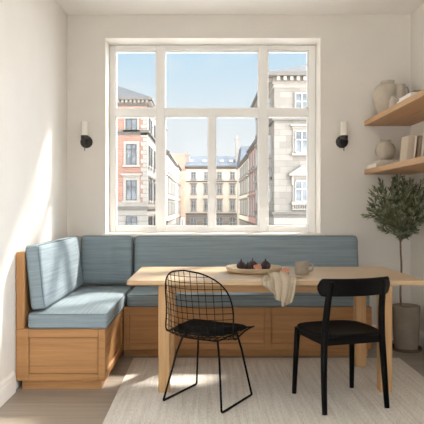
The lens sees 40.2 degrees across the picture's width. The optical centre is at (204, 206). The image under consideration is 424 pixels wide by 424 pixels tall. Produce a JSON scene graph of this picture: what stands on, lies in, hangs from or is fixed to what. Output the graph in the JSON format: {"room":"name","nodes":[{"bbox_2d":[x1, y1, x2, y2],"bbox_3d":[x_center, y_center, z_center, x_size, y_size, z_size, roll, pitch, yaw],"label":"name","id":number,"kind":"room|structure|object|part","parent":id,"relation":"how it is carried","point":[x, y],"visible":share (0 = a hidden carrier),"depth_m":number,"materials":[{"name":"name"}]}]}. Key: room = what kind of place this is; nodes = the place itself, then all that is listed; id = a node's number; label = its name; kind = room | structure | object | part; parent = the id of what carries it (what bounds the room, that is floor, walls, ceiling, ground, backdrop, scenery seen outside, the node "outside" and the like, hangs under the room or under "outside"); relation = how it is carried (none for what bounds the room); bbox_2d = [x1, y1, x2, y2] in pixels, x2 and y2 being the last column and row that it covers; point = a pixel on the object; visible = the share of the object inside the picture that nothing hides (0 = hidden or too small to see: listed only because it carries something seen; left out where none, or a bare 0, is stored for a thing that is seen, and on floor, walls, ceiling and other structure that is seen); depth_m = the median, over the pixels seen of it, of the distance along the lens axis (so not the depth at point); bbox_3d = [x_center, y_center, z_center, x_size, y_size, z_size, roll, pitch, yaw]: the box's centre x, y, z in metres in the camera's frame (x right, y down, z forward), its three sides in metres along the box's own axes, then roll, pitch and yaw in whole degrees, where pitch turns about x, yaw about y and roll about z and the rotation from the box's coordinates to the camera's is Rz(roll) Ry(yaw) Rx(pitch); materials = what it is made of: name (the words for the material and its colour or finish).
{"room":"dining room","nodes":[
{"label":"dining room","id":0,"kind":"room"},
{"bbox_2d":[0,0,66,388],"bbox_3d":[-1.343,-0.318,1.935,0.200,3.236,6.600,0,0,0],"label":"wall","id":1,"kind":"structure","parent":0,"point":[33,33],"depth_m":4.06,"materials":[{"name":"paint"}]},
{"bbox_2d":[0,371,15,406],"bbox_3d":[-1.234,1.130,1.198,0.018,0.140,5.125,0,0,0],"label":"baseboard","id":2,"kind":"structure","parent":1,"relation":"attached to","point":[8,384],"depth_m":3.61,"materials":[{"name":"white paint"}]},
{"bbox_2d":[0,340,423,423],"bbox_3d":[0.308,1.250,2.105,3.502,0.100,6.940,0,0,0],"label":"floor","id":3,"kind":"structure","parent":0,"point":[26,406],"depth_m":3.60,"materials":[{"name":"brown wood"}]},
{"bbox_2d":[16,250,123,388],"bbox_3d":[-0.946,0.748,4.512,0.583,0.905,1.434,0,0,0],"label":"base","id":4,"kind":"object","parent":3,"relation":"on","point":[45,358],"visible":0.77,"depth_m":3.81,"materials":[{"name":"brown wood"}]},
{"bbox_3d":[-0.946,0.968,3.805,0.583,0.340,0.020,0,0,0],"label":"frame","id":5,"kind":"part","parent":4,"relation":"part of","materials":[{"name":"brown wood"}]},
{"bbox_3d":[-0.927,0.975,3.812,0.448,0.230,0.008,0,0,0],"label":"panel","id":6,"kind":"part","parent":4,"relation":"part of","materials":[{"name":"brown wood"}]},
{"bbox_2d":[28,286,131,328],"bbox_3d":[-0.900,0.747,4.460,0.521,0.124,1.351,0,0,0],"label":"seat cushion","id":7,"kind":"object","parent":4,"relation":"on","point":[85,307],"visible":0.81,"depth_m":3.92,"materials":[{"name":"blue fabric"}]},
{"bbox_2d":[25,236,82,309],"bbox_3d":[-1.118,0.465,4.420,0.146,0.432,1.221,0,0,0],"label":"cushion","id":8,"kind":"object","parent":7,"relation":"on","point":[54,267],"visible":1,"depth_m":4.06,"materials":[{"name":"blue fabric"}]},
{"bbox_2d":[80,235,133,283],"bbox_3d":[-0.862,0.464,5.110,0.455,0.428,0.172,0,0,0],"label":"cushion","id":9,"kind":"object","parent":7,"relation":"on","point":[105,259],"visible":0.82,"depth_m":5.04,"materials":[{"name":"blue fabric"}]},
{"bbox_3d":[-0.670,0.975,4.218,0.009,0.230,0.697,0,0,0],"label":"panel","id":10,"kind":"part","parent":4,"relation":"part of","materials":[{"name":"brown wood"}]},
{"bbox_3d":[-0.664,0.968,4.220,0.020,0.340,0.810,0,0,0],"label":"frame","id":11,"kind":"part","parent":4,"relation":"part of","materials":[{"name":"brown wood"}]},
{"bbox_2d":[124,267,371,355],"bbox_3d":[0.340,0.765,4.928,1.980,0.870,0.606,0,0,0],"label":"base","id":12,"kind":"object","parent":3,"relation":"on","point":[272,334],"visible":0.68,"depth_m":4.64,"materials":[{"name":"brown wood"}]},
{"bbox_2d":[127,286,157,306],"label":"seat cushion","id":13,"kind":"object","parent":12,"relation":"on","point":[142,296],"depth_m":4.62,"materials":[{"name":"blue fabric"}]},
{"bbox_3d":[-0.064,0.975,4.641,1.064,0.218,0.009,0,0,0],"label":"panel","id":14,"kind":"part","parent":12,"relation":"part of","materials":[{"name":"brown wood"}]},
{"bbox_3d":[0.340,0.968,4.635,1.980,0.340,0.020,0,0,0],"label":"frame","id":15,"kind":"part","parent":12,"relation":"part of","materials":[{"name":"brown wood"}]},
{"bbox_2d":[175,292,324,306],"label":"seat cushion","id":16,"kind":"object","parent":12,"relation":"on","point":[239,299],"depth_m":4.61,"materials":[{"name":"blue fabric"}]},
{"bbox_2d":[134,235,357,273],"bbox_3d":[0.360,0.464,5.110,1.955,0.428,0.175,0,0,0],"label":"cushion","id":17,"kind":"object","parent":16,"relation":"on","point":[149,250],"visible":0.57,"depth_m":5.05,"materials":[{"name":"blue fabric"}]},
{"bbox_3d":[0.904,0.975,4.641,0.744,0.218,0.009,0,0,0],"label":"panel","id":18,"kind":"part","parent":12,"relation":"part of","materials":[{"name":"brown wood"}]},
{"bbox_2d":[331,296,353,306],"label":"seat cushion","id":19,"kind":"object","parent":12,"relation":"on","point":[336,301],"depth_m":4.61,"materials":[{"name":"blue fabric"}]},
{"bbox_2d":[102,358,423,423],"bbox_3d":[0.485,1.196,3.285,2.100,0.008,2.600,0,0,0],"label":"rug","id":20,"kind":"object","parent":3,"relation":"on","point":[138,400],"visible":1,"depth_m":3.69,"materials":[{"name":"beige carpet"}]},
{"bbox_2d":[163,270,254,412],"bbox_3d":[0.015,0.777,3.602,0.485,0.828,0.551,0,0,31],"label":"wire chair","id":21,"kind":"object","parent":20,"relation":"on","point":[196,327],"visible":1,"depth_m":3.48,"materials":[{"name":"black metal"}]},
{"bbox_3d":[-0.122,0.990,3.695,0.095,0.403,0.397,0,0,31],"label":"leg","id":22,"kind":"part","parent":21,"relation":"part of","materials":[{"name":"black metal"}]},
{"bbox_3d":[0.162,0.990,3.524,0.095,0.403,0.397,0,0,31],"label":"leg","id":23,"kind":"part","parent":21,"relation":"part of","materials":[{"name":"black metal"}]},
{"bbox_2d":[127,267,423,392],"bbox_3d":[0.455,0.832,4.145,1.910,0.721,0.870,0,0,0],"label":"dining table","id":24,"kind":"object","parent":20,"relation":"on","point":[232,282],"visible":0.58,"depth_m":3.82,"materials":[{"name":"brown wood"}]},
{"bbox_3d":[-0.264,0.847,3.763,0.073,0.690,0.080,0,0,0],"label":"leg","id":25,"kind":"part","parent":24,"relation":"part of","materials":[{"name":"brown wood"}]},
{"bbox_3d":[-0.264,0.847,4.359,0.073,0.690,0.077,0,0,0],"label":"leg","id":26,"kind":"part","parent":24,"relation":"part of","materials":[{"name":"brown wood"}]},
{"bbox_2d":[226,264,281,274],"bbox_3d":[0.355,0.451,4.205,0.406,0.041,0.406,0,0,0],"label":"serving tray","id":27,"kind":"object","parent":24,"relation":"on","point":[232,268],"visible":0.77,"depth_m":4.04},
{"bbox_2d":[236,259,244,268],"bbox_3d":[0.265,0.421,4.250,0.070,0.077,0.070,0,0,0],"label":"fig","id":28,"kind":"object","parent":27,"relation":"on","point":[240,265],"visible":0.7,"depth_m":4.22,"materials":[{"name":"purple food"}]},
{"bbox_2d":[244,262,251,268],"bbox_3d":[0.308,0.427,4.180,0.058,0.064,0.058,0,0,0],"label":"fig","id":29,"kind":"object","parent":27,"relation":"on","point":[246,266],"visible":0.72,"depth_m":4.16,"materials":[{"name":"purple food"}]},
{"bbox_2d":[249,258,256,268],"bbox_3d":[0.352,0.420,4.295,0.071,0.079,0.071,0,0,0],"label":"fig","id":30,"kind":"object","parent":27,"relation":"on","point":[252,262],"visible":0.52,"depth_m":4.27,"materials":[{"name":"purple food"}]},
{"bbox_2d":[253,264,261,268],"bbox_3d":[0.371,0.434,4.125,0.059,0.049,0.058,0,0,38],"label":"fig half","id":31,"kind":"object","parent":27,"relation":"on","point":[256,266],"visible":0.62,"depth_m":4.12,"materials":[{"name":"pink food"}]},
{"bbox_2d":[260,259,270,268],"bbox_3d":[0.440,0.417,4.215,0.077,0.085,0.077,0,0,0],"label":"fig","id":32,"kind":"object","parent":27,"relation":"on","point":[265,264],"visible":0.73,"depth_m":4.19,"materials":[{"name":"purple food"}]},
{"bbox_2d":[261,272,296,306],"bbox_3d":[0.472,0.530,3.777,0.228,0.213,0.237,0,0,0],"label":"linen napkin","id":33,"kind":"object","parent":24,"relation":"on","point":[282,285],"visible":1,"depth_m":3.68,"materials":[{"name":"beige fabric"}]},
{"bbox_2d":[281,268,289,273],"bbox_3d":[0.548,0.443,3.957,0.058,0.051,0.052,0,0,41],"label":"fig half","id":34,"kind":"object","parent":24,"relation":"on","point":[287,270],"visible":0.59,"depth_m":3.96,"materials":[{"name":"pink food"}]},
{"bbox_2d":[295,261,313,274],"bbox_3d":[0.687,0.426,4.038,0.122,0.090,0.095,0,0,31],"label":"mug","id":35,"kind":"object","parent":24,"relation":"on","point":[301,267],"visible":1,"depth_m":4.01,"materials":[{"name":"ceramic"}]},
{"bbox_3d":[1.164,0.847,4.359,0.078,0.690,0.077,0,0,0],"label":"leg","id":36,"kind":"part","parent":24,"relation":"part of","materials":[{"name":"brown wood"}]},
{"bbox_3d":[1.164,0.847,3.763,0.078,0.690,0.080,0,0,0],"label":"leg","id":37,"kind":"part","parent":24,"relation":"part of","materials":[{"name":"brown wood"}]},
{"bbox_2d":[292,276,389,414],"bbox_3d":[0.831,0.801,3.558,0.476,0.780,0.471,0,0,-16],"label":"wooden chair","id":38,"kind":"object","parent":20,"relation":"on","point":[339,332],"visible":1,"depth_m":3.42,"materials":[{"name":"black wood"}]},
{"bbox_3d":[0.583,0.977,3.700,0.037,0.427,0.060,0,0,-37],"label":"leg","id":39,"kind":"part","parent":38,"relation":"part of","materials":[{"name":"black wood"}]},
{"bbox_3d":[0.700,0.806,3.336,0.064,0.770,0.083,0,0,-16],"label":"leg","id":40,"kind":"part","parent":38,"relation":"part of","materials":[{"name":"black wood"}]},
{"bbox_3d":[0.824,0.753,3.580,0.449,0.026,0.424,0,0,-16],"label":"seat","id":41,"kind":"part","parent":38,"relation":"part of","materials":[{"name":"black wood"}]},
{"bbox_3d":[0.825,0.785,3.578,0.390,0.039,0.360,0,0,-16],"label":"seat rail","id":42,"kind":"part","parent":38,"relation":"part of","materials":[{"name":"black wood"}]},
{"bbox_3d":[0.963,0.977,3.811,0.037,0.427,0.060,0,0,5],"label":"leg","id":43,"kind":"part","parent":38,"relation":"part of","materials":[{"name":"black wood"}]},
{"bbox_3d":[0.886,0.463,3.369,0.476,0.104,0.079,0,0,-16],"label":"rail","id":44,"kind":"part","parent":38,"relation":"part of","materials":[{"name":"black wood"}]},
{"bbox_3d":[1.060,0.806,3.441,0.064,0.770,0.083,0,0,-16],"label":"leg","id":45,"kind":"part","parent":38,"relation":"part of","materials":[{"name":"black wood"}]},
{"bbox_2d":[361,174,423,352],"bbox_3d":[1.583,0.457,4.875,0.543,1.486,0.517,0,0,0],"label":"tree","id":46,"kind":"object","parent":3,"relation":"on","point":[401,221],"visible":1,"depth_m":4.81,"materials":[{"name":"green plant"}]},
{"bbox_3d":[1.690,1.006,4.875,0.224,0.364,0.224,0,0,0],"label":"pot","id":47,"kind":"part","parent":46,"relation":"part of","materials":[{"name":"concrete"}]},
{"bbox_2d":[67,15,410,323],"bbox_3d":[0.308,-0.318,5.405,3.502,3.236,0.340,0,0,0],"label":"wall","id":48,"kind":"structure","parent":0,"point":[359,52],"depth_m":5.24,"materials":[{"name":"paint"}]},
{"bbox_2d":[80,121,92,150],"bbox_3d":[-1.069,-0.629,5.178,0.112,0.260,0.114,0,0,0],"label":"wall sconce","id":49,"kind":"object","parent":48,"relation":"attached to","point":[86,141],"visible":1,"depth_m":5.14,"materials":[{"name":"black metal"}]},
{"bbox_3d":[-1.069,-0.694,5.155,0.062,0.130,0.062,0,0,0],"label":"lamp shade","id":50,"kind":"part","parent":49,"relation":"part of","materials":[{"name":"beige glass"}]},
{"bbox_2d":[101,37,324,237],"bbox_3d":[0.072,-0.627,5.370,2.010,1.810,0.330,0,0,0],"label":"window","id":51,"kind":"structure","parent":48,"relation":"in","point":[160,46],"depth_m":5.46,"materials":[{"name":"white paint"}]},
{"bbox_3d":[-0.652,-0.335,5.494,0.386,1.038,0.042,0,0,0],"label":"sash","id":52,"kind":"part","parent":51,"relation":"part of","materials":[{"name":"glass"}]},
{"bbox_3d":[-0.652,-1.200,5.494,0.386,0.542,0.042,0,0,0],"label":"sash","id":53,"kind":"part","parent":51,"relation":"part of","materials":[{"name":"glass"}]},
{"bbox_3d":[-0.173,-0.335,5.494,0.414,1.038,0.042,0,0,0],"label":"sash","id":54,"kind":"part","parent":51,"relation":"part of","materials":[{"name":"glass"}]},
{"bbox_3d":[0.064,-1.200,5.494,0.888,0.542,0.042,0,0,0],"label":"sash","id":55,"kind":"part","parent":51,"relation":"part of","materials":[{"name":"glass"}]},
{"bbox_3d":[0.072,0.259,5.330,2.010,0.039,0.250,0,0,0],"label":"sill","id":56,"kind":"part","parent":51,"relation":"part of","materials":[{"name":"white paint"}]},
{"bbox_3d":[0.303,-0.335,5.494,0.410,1.038,0.042,0,0,0],"label":"sash","id":57,"kind":"part","parent":51,"relation":"part of","materials":[{"name":"glass"}]},
{"bbox_3d":[0.783,-0.335,5.494,0.383,1.038,0.042,0,0,0],"label":"sash","id":58,"kind":"part","parent":51,"relation":"part of","materials":[{"name":"glass"}]},
{"bbox_3d":[0.783,-1.200,5.494,0.383,0.542,0.042,0,0,0],"label":"sash","id":59,"kind":"part","parent":51,"relation":"part of","materials":[{"name":"glass"}]},
{"bbox_2d":[336,121,347,147],"bbox_3d":[1.235,-0.629,5.178,0.112,0.260,0.114,0,0,0],"label":"wall sconce","id":60,"kind":"object","parent":48,"relation":"attached to","point":[342,140],"visible":1,"depth_m":5.14,"materials":[{"name":"black metal"}]},
{"bbox_3d":[1.235,-0.694,5.155,0.062,0.130,0.062,0,0,0],"label":"lamp shade","id":61,"kind":"part","parent":60,"relation":"part of","materials":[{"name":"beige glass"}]},
{"bbox_2d":[372,324,393,339],"bbox_3d":[1.592,1.130,5.226,0.494,0.140,0.018,0,0,0],"label":"baseboard","id":62,"kind":"structure","parent":48,"relation":"attached to","point":[373,325],"depth_m":5.22,"materials":[{"name":"white paint"}]},
{"bbox_2d":[57,0,423,14],"bbox_3d":[0.308,-1.836,2.105,3.502,0.200,6.940,0,0,0],"label":"ceiling","id":63,"kind":"structure","parent":0,"point":[71,7],"depth_m":5.02,"materials":[{"name":"paint"}]},
{"bbox_2d":[411,3,423,331],"bbox_3d":[1.959,-0.318,1.935,0.200,3.236,6.600,0,0,0],"label":"wall","id":64,"kind":"structure","parent":0,"point":[417,17],"depth_m":5.05,"materials":[{"name":"paint"}]},
{"bbox_2d":[364,89,423,125],"bbox_3d":[1.647,-0.753,4.260,0.421,0.045,1.949,0,0,0],"label":"wall shelf","id":65,"kind":"object","parent":64,"relation":"attached to","point":[410,111],"visible":1,"depth_m":4.63,"materials":[{"name":"brown wood"}]},
{"bbox_2d":[373,80,396,113],"bbox_3d":[1.603,-0.940,5.085,0.248,0.328,0.248,0,0,0],"label":"vase","id":66,"kind":"object","parent":65,"relation":"on","point":[382,93],"visible":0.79,"depth_m":5.00,"materials":[{"name":"beige ceramic"}]},
{"bbox_2d":[389,96,397,107],"bbox_3d":[1.552,-0.844,4.777,0.076,0.136,0.076,0,0,0],"label":"vase","id":67,"kind":"object","parent":65,"relation":"on","point":[393,100],"visible":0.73,"depth_m":4.75,"materials":[{"name":"beige ceramic"}]},
{"bbox_2d":[396,84,408,101],"bbox_3d":[1.654,-0.901,4.860,0.095,0.250,0.074,0,0,31],"label":"jug","id":68,"kind":"object","parent":65,"relation":"on","point":[401,92],"visible":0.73,"depth_m":4.84,"materials":[{"name":"beige ceramic"}]},
{"bbox_3d":[1.560,-0.787,4.275,0.190,0.022,0.320,0,0,0],"label":"book","id":69,"kind":"object","parent":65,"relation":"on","visible":0},
{"bbox_2d":[399,92,416,100],"bbox_3d":[1.552,-0.808,4.260,0.170,0.020,0.250,0,0,0],"label":"book","id":70,"kind":"object","parent":69,"relation":"on","point":[410,93],"visible":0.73,"depth_m":4.20,"materials":[{"name":"white paper"}]},
{"bbox_2d":[364,156,423,174],"bbox_3d":[1.647,-0.315,4.260,0.421,0.045,1.949,0,0,0],"label":"wall shelf","id":71,"kind":"object","parent":64,"relation":"attached to","point":[414,165],"visible":1,"depth_m":4.53,"materials":[{"name":"brown wood"}]},
{"bbox_2d":[367,163,390,168],"bbox_3d":[1.578,-0.355,5.070,0.245,0.036,0.275,0,0,0],"label":"book","id":72,"kind":"object","parent":71,"relation":"on","point":[375,164],"visible":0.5,"depth_m":4.94,"materials":[{"name":"white paper"}]},
{"bbox_2d":[372,159,399,163],"bbox_3d":[1.598,-0.391,5.083,0.195,0.034,0.235,0,0,0],"label":"book","id":73,"kind":"object","parent":72,"relation":"on","point":[380,160],"visible":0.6,"depth_m":4.97,"materials":[{"name":"paper"}]},
{"bbox_2d":[376,140,395,158],"bbox_3d":[1.583,-0.497,5.080,0.168,0.177,0.168,0,0,0],"label":"vase","id":74,"kind":"object","parent":73,"relation":"on","point":[385,149],"visible":0.92,"depth_m":5.02,"materials":[{"name":"beige ceramic"}]},
{"bbox_2d":[399,135,414,160],"bbox_3d":[1.615,-0.453,4.635,0.072,0.224,0.165,0,0,0],"label":"book","id":75,"kind":"object","parent":71,"relation":"on","point":[407,143],"visible":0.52,"depth_m":4.56,"materials":[{"name":"paper"}]},
{"bbox_2d":[413,135,416,157],"bbox_3d":[1.649,-0.452,4.635,0.037,0.226,0.165,0,0,0],"label":"book","id":76,"kind":"object","parent":71,"relation":"on","point":[415,143],"visible":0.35,"depth_m":4.55,"materials":[{"name":"white paper"}]},
{"bbox_2d":[415,135,422,157],"bbox_3d":[1.685,-0.451,4.635,0.049,0.223,0.165,0,0,0],"label":"book","id":77,"kind":"object","parent":71,"relation":"on","point":[419,138],"visible":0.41,"depth_m":4.55,"materials":[{"name":"paper"}]},
{"bbox_2d":[417,132,423,155],"bbox_3d":[1.710,-0.463,4.635,0.044,0.248,0.165,0,0,0],"label":"book","id":78,"kind":"object","parent":71,"relation":"on","point":[421,134],"visible":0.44,"depth_m":4.55,"materials":[{"name":"white paper"}]},
{"bbox_2d":[418,329,423,348],"bbox_3d":[1.850,1.130,1.935,0.018,0.140,6.600,0,0,0],"label":"baseboard","id":79,"kind":"structure","parent":64,"relation":"attached to","point":[421,333],"depth_m":4.93,"materials":[{"name":"white paint"}]},
{"label":"outside","id":80,"kind":"structure","parent":0,"visible":0},
{"bbox_3d":[0.000,5.950,70.235,120.000,0.300,250.000,0,0,0],"label":"street","id":81,"kind":"object","parent":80,"visible":0},
{"bbox_2d":[117,86,167,224],"bbox_3d":[-10.860,-3.600,68.560,11.380,18.800,23.750,0,0,0],"label":"building","id":82,"kind":"structure","parent":81,"relation":"on","point":[135,136],"depth_m":57.22,"materials":[{"name":"red brick"}]},
{"bbox_3d":[-7.250,-1.635,57.157,1.020,1.970,0.014,0,0,0],"label":"pane","id":83,"kind":"part","parent":82,"relation":"part of","materials":[{"name":"grey glass"}]},
{"bbox_3d":[-7.250,-8.350,57.157,1.100,1.500,0.014,0,0,0],"label":"pane","id":84,"kind":"part","parent":82,"relation":"part of","materials":[{"name":"grey glass"}]},
{"bbox_3d":[-7.250,1.810,57.157,1.100,1.780,0.014,0,0,0],"label":"pane","id":85,"kind":"part","parent":82,"relation":"part of","materials":[{"name":"grey glass"}]},
{"bbox_3d":[-7.250,-5.175,57.157,1.000,2.050,0.014,0,0,0],"label":"pane","id":86,"kind":"part","parent":82,"relation":"part of","materials":[{"name":"grey glass"}]},
{"bbox_3d":[-10.860,-10.375,68.560,11.380,0.750,23.750,0,0,0],"label":"cornice","id":87,"kind":"part","parent":82,"relation":"part of","materials":[{"name":"beige stone"}]},
{"bbox_2d":[166,150,177,224],"bbox_3d":[-9.850,-2.250,95.235,9.700,16.100,26.000,0,0,0],"label":"house","id":88,"kind":"structure","parent":81,"relation":"on","point":[171,164],"depth_m":87.91,"materials":[{"name":"beige paint"}]},
{"bbox_3d":[-9.850,-7.625,95.235,9.700,0.550,26.000,0,0,0],"label":"cornice","id":89,"kind":"part","parent":88,"relation":"part of","materials":[{"name":"grey stone"}]},
{"bbox_2d":[172,154,185,224],"bbox_3d":[-9.150,-3.650,143.235,9.700,18.900,12.800,0,0,0],"label":"house","id":90,"kind":"structure","parent":81,"relation":"on","point":[180,158],"depth_m":137.22,"materials":[{"name":"beige paint"}]},
{"bbox_2d":[176,163,181,224],"bbox_3d":[-9.650,-2.200,115.485,9.700,16.000,13.500,0,0,0],"label":"house","id":91,"kind":"structure","parent":81,"relation":"on","point":[178,169],"depth_m":110.05,"materials":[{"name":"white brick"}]},
{"bbox_2d":[180,217,184,224],"bbox_3d":[-4.550,3.950,117.225,0.840,3.700,0.180,0,0,0],"label":"shop sign","id":92,"kind":"object","parent":81,"relation":"on","point":[182,219],"visible":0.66,"depth_m":117.14,"materials":[{"name":"white"}]},
{"bbox_2d":[184,135,238,224],"bbox_3d":[3.825,-4.800,128.985,16.350,21.200,12.500,0,0,0],"label":"house","id":93,"kind":"structure","parent":81,"relation":"on","point":[196,167],"depth_m":123.24,"materials":[{"name":"beige paint"}]},
{"bbox_3d":[3.825,-8.425,128.985,16.350,0.650,12.500,0,0,0],"label":"cornice","id":94,"kind":"part","parent":93,"relation":"part of","materials":[{"name":"beige stone"}]},
{"bbox_2d":[237,153,248,224],"bbox_3d":[10.400,-2.200,89.235,9.700,16.000,20.000,0,0,0],"label":"house","id":95,"kind":"structure","parent":81,"relation":"on","point":[243,165],"depth_m":86.33,"materials":[{"name":"beige paint"}]},
{"bbox_3d":[10.400,-6.925,89.235,9.700,0.550,20.000,0,0,0],"label":"cornice","id":96,"kind":"part","parent":95,"relation":"part of","materials":[{"name":"beige stone"}]},
{"bbox_2d":[236,146,249,224],"bbox_3d":[14.250,-3.650,115.085,15.500,18.900,12.300,0,0,0],"label":"house","id":97,"kind":"structure","parent":81,"relation":"on","point":[242,151],"depth_m":116.00,"materials":[{"name":"beige paint"}]},
{"bbox_2d":[246,138,255,224],"bbox_3d":[10.450,-2.400,71.285,9.700,16.400,14.900,0,0,0],"label":"house","id":98,"kind":"structure","parent":81,"relation":"on","point":[251,151],"depth_m":72.40,"materials":[{"name":"pink paint"}]},
{"bbox_3d":[10.450,-7.325,71.285,9.700,0.550,14.900,0,0,0],"label":"cornice","id":99,"kind":"part","parent":98,"relation":"part of","materials":[{"name":"grey stone"}]},
{"bbox_2d":[250,65,306,225],"bbox_3d":[12.410,-3.500,54.485,15.180,18.600,17.900,0,0,0],"label":"building","id":100,"kind":"structure","parent":81,"relation":"on","point":[287,86],"depth_m":46.23,"materials":[{"name":"stone"}]},
{"bbox_3d":[12.410,-10.500,54.485,15.180,0.300,17.900,0,0,0],"label":"cornice","id":101,"kind":"part","parent":100,"relation":"part of","materials":[{"name":"beige stone"}]},
{"bbox_3d":[7.720,-0.020,46.125,1.600,0.480,0.220,0,0,0],"label":"balustrade","id":102,"kind":"part","parent":100,"relation":"part of","materials":[{"name":"stone"}]},
{"bbox_3d":[7.720,-1.260,46.157,1.120,1.680,0.014,0,0,0],"label":"pane","id":103,"kind":"part","parent":100,"relation":"part of","materials":[{"name":"glass"}]},
{"bbox_3d":[7.720,-5.175,46.157,1.120,1.750,0.014,0,0,0],"label":"pane","id":104,"kind":"part","parent":100,"relation":"part of","materials":[{"name":"grey glass"}]},
{"bbox_3d":[7.720,-8.315,46.157,1.120,1.530,0.014,0,0,0],"label":"pane","id":105,"kind":"part","parent":100,"relation":"part of","materials":[{"name":"white glass"}]}
]}

